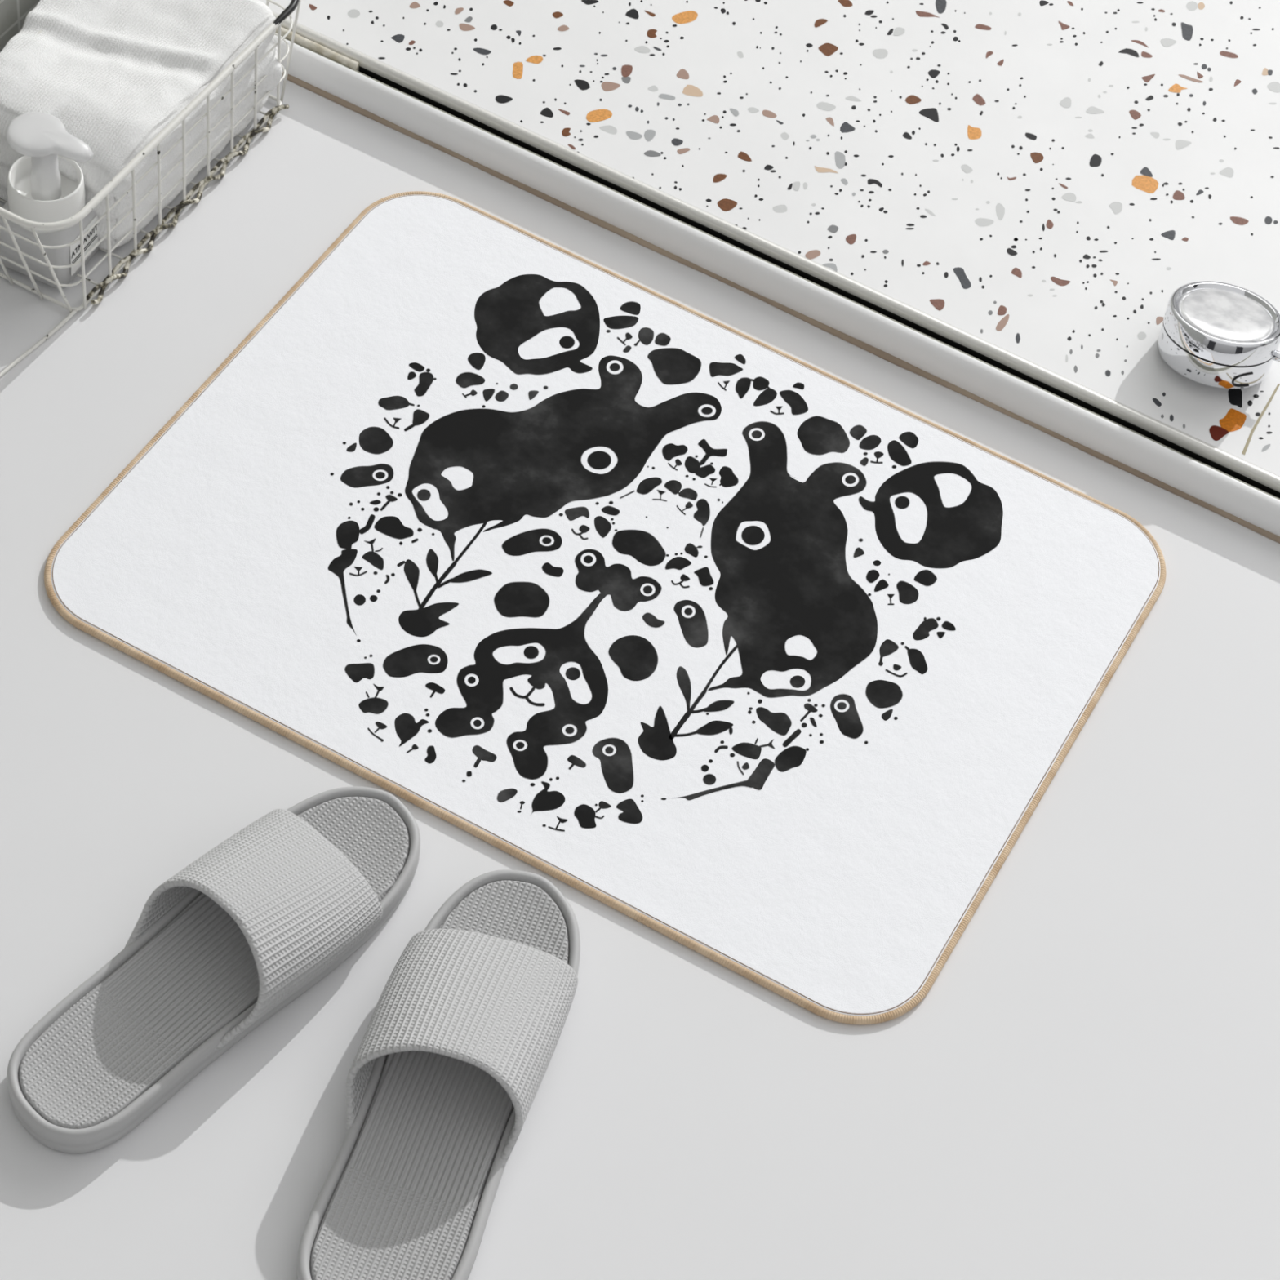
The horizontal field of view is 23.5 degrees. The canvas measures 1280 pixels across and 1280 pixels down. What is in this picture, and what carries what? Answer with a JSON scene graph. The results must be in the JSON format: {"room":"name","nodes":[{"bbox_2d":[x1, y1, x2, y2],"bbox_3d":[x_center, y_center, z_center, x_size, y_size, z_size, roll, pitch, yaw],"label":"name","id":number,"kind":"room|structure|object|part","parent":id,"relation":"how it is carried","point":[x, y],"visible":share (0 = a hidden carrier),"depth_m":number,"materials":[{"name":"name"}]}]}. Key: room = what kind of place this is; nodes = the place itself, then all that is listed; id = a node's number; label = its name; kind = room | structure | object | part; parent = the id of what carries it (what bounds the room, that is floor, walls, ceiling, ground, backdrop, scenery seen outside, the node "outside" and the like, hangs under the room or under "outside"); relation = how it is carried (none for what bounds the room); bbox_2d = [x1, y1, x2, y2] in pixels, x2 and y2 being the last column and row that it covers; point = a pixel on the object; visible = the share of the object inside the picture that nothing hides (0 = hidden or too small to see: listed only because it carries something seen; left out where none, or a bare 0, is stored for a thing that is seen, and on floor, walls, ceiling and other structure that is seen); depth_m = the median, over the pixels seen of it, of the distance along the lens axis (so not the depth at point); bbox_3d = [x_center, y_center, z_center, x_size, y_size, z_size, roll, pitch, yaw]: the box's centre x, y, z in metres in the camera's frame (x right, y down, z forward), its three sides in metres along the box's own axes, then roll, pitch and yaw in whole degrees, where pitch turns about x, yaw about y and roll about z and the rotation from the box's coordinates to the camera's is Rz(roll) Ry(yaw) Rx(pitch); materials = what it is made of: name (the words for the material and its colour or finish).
{"room":"bathroom","nodes":[
{"label":"bathroom","id":0,"kind":"room"},
{"bbox_2d":[0,0,39,52],"bbox_3d":[-0.560,-0.843,0.992,0.100,2.450,4.400,27,53,13],"label":"wall","id":1,"kind":"structure","parent":0,"point":[13,13],"depth_m":2.11,"materials":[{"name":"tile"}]},
{"bbox_2d":[0,0,1279,1279],"bbox_3d":[0.556,0.517,1.601,2.765,0.072,4.400,27,53,13],"label":"floor","id":2,"kind":"structure","parent":0,"point":[1086,1086],"depth_m":1.85,"materials":[{"name":"paint"}]},
{"bbox_2d":[0,0,301,377],"bbox_3d":[-0.383,-0.312,2.049,0.130,0.090,0.427,27,53,13],"label":"wire basket","id":3,"kind":"object","parent":2,"relation":"on","point":[221,165],"visible":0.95,"depth_m":2.05,"materials":[{"name":"white metal"}]},
{"bbox_3d":[-0.456,-0.194,1.999,0.118,0.005,0.144,27,53,13],"label":"folded handle","id":4,"kind":"part","parent":3,"relation":"part of","materials":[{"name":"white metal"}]},
{"bbox_2d":[0,111,99,288],"bbox_3d":[-0.387,-0.289,2.015,0.058,0.104,0.054,23,52,10],"label":"pump bottle","id":5,"kind":"object","parent":3,"relation":"in","point":[37,190],"visible":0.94,"depth_m":2.00,"materials":[{"name":"white plastic"}]},
{"bbox_2d":[0,0,282,249],"bbox_3d":[-0.358,-0.376,2.098,0.163,0.092,0.210,27,53,13],"label":"towel","id":6,"kind":"object","parent":3,"relation":"in","point":[115,73],"visible":0.76,"depth_m":2.06,"materials":[{"name":"white fabric"}]},
{"bbox_2d":[7,786,420,1153],"bbox_3d":[-0.229,0.166,1.703,0.099,0.072,0.292,36,55,19],"label":"slipper","id":7,"kind":"object","parent":2,"relation":"on","point":[235,936],"visible":1,"depth_m":1.70,"materials":[{"name":"grey plastic"}]},
{"bbox_2d":[296,869,580,1279],"bbox_3d":[-0.105,0.233,1.666,0.102,0.074,0.301,17,51,6],"label":"slipper","id":8,"kind":"object","parent":2,"relation":"on","point":[451,1063],"visible":1,"depth_m":1.66,"materials":[{"name":"grey plastic"}]},
{"bbox_2d":[44,191,1165,1024],"bbox_3d":[-0.012,-0.046,1.945,0.604,0.005,0.454,27,53,13],"label":"bath mat","id":9,"kind":"object","parent":2,"relation":"on","point":[776,665],"visible":1,"depth_m":1.93,"materials":[{"name":"white fabric"}]},
{"bbox_2d":[328,274,1003,831],"bbox_3d":[-0.009,-0.049,1.945,0.402,0.001,0.411,27,53,13],"label":"print","id":10,"kind":"object","parent":9,"relation":"on","point":[604,553],"depth_m":1.95},
{"bbox_2d":[271,11,1279,498],"bbox_3d":[0.842,0.112,1.931,2.765,0.024,0.009,27,53,13],"label":"rim","id":11,"kind":"object","parent":2,"relation":"on","point":[1209,455],"depth_m":2.11,"materials":[{"name":"silver metal"}]},
{"bbox_2d":[273,35,1279,536],"bbox_3d":[0.831,0.127,1.918,2.765,0.024,0.012,27,53,13],"label":"ledge","id":12,"kind":"object","parent":2,"relation":"on","point":[1030,402],"depth_m":2.10,"materials":[{"name":"white ceramic"}]},
{"bbox_2d":[281,71,1279,543],"bbox_3d":[0.827,0.137,1.922,2.765,0.004,0.005,27,53,13],"label":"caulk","id":13,"kind":"structure","parent":2,"relation":"on","point":[863,345],"depth_m":2.10,"materials":[{"name":"white"}]},
{"bbox_2d":[281,35,1279,500],"bbox_3d":[0.837,0.120,1.926,2.765,0.021,0.013,27,53,13],"label":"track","id":14,"kind":"object","parent":2,"relation":"on","point":[282,36],"depth_m":2.10,"materials":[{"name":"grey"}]},
{"bbox_2d":[275,26,359,71],"bbox_3d":[-0.285,-0.444,2.210,0.191,0.020,0.007,27,53,13],"label":"ledge","id":15,"kind":"structure","parent":14,"relation":"in","point":[299,39],"depth_m":2.19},
{"bbox_2d":[1157,280,1279,388],"bbox_3d":[0.392,-0.206,2.079,0.081,0.053,0.084,-9,54,-15],"label":"jar","id":16,"kind":"object","parent":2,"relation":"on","point":[1215,334],"visible":1,"depth_m":2.06,"materials":[{"name":"clear glass"}]}
]}

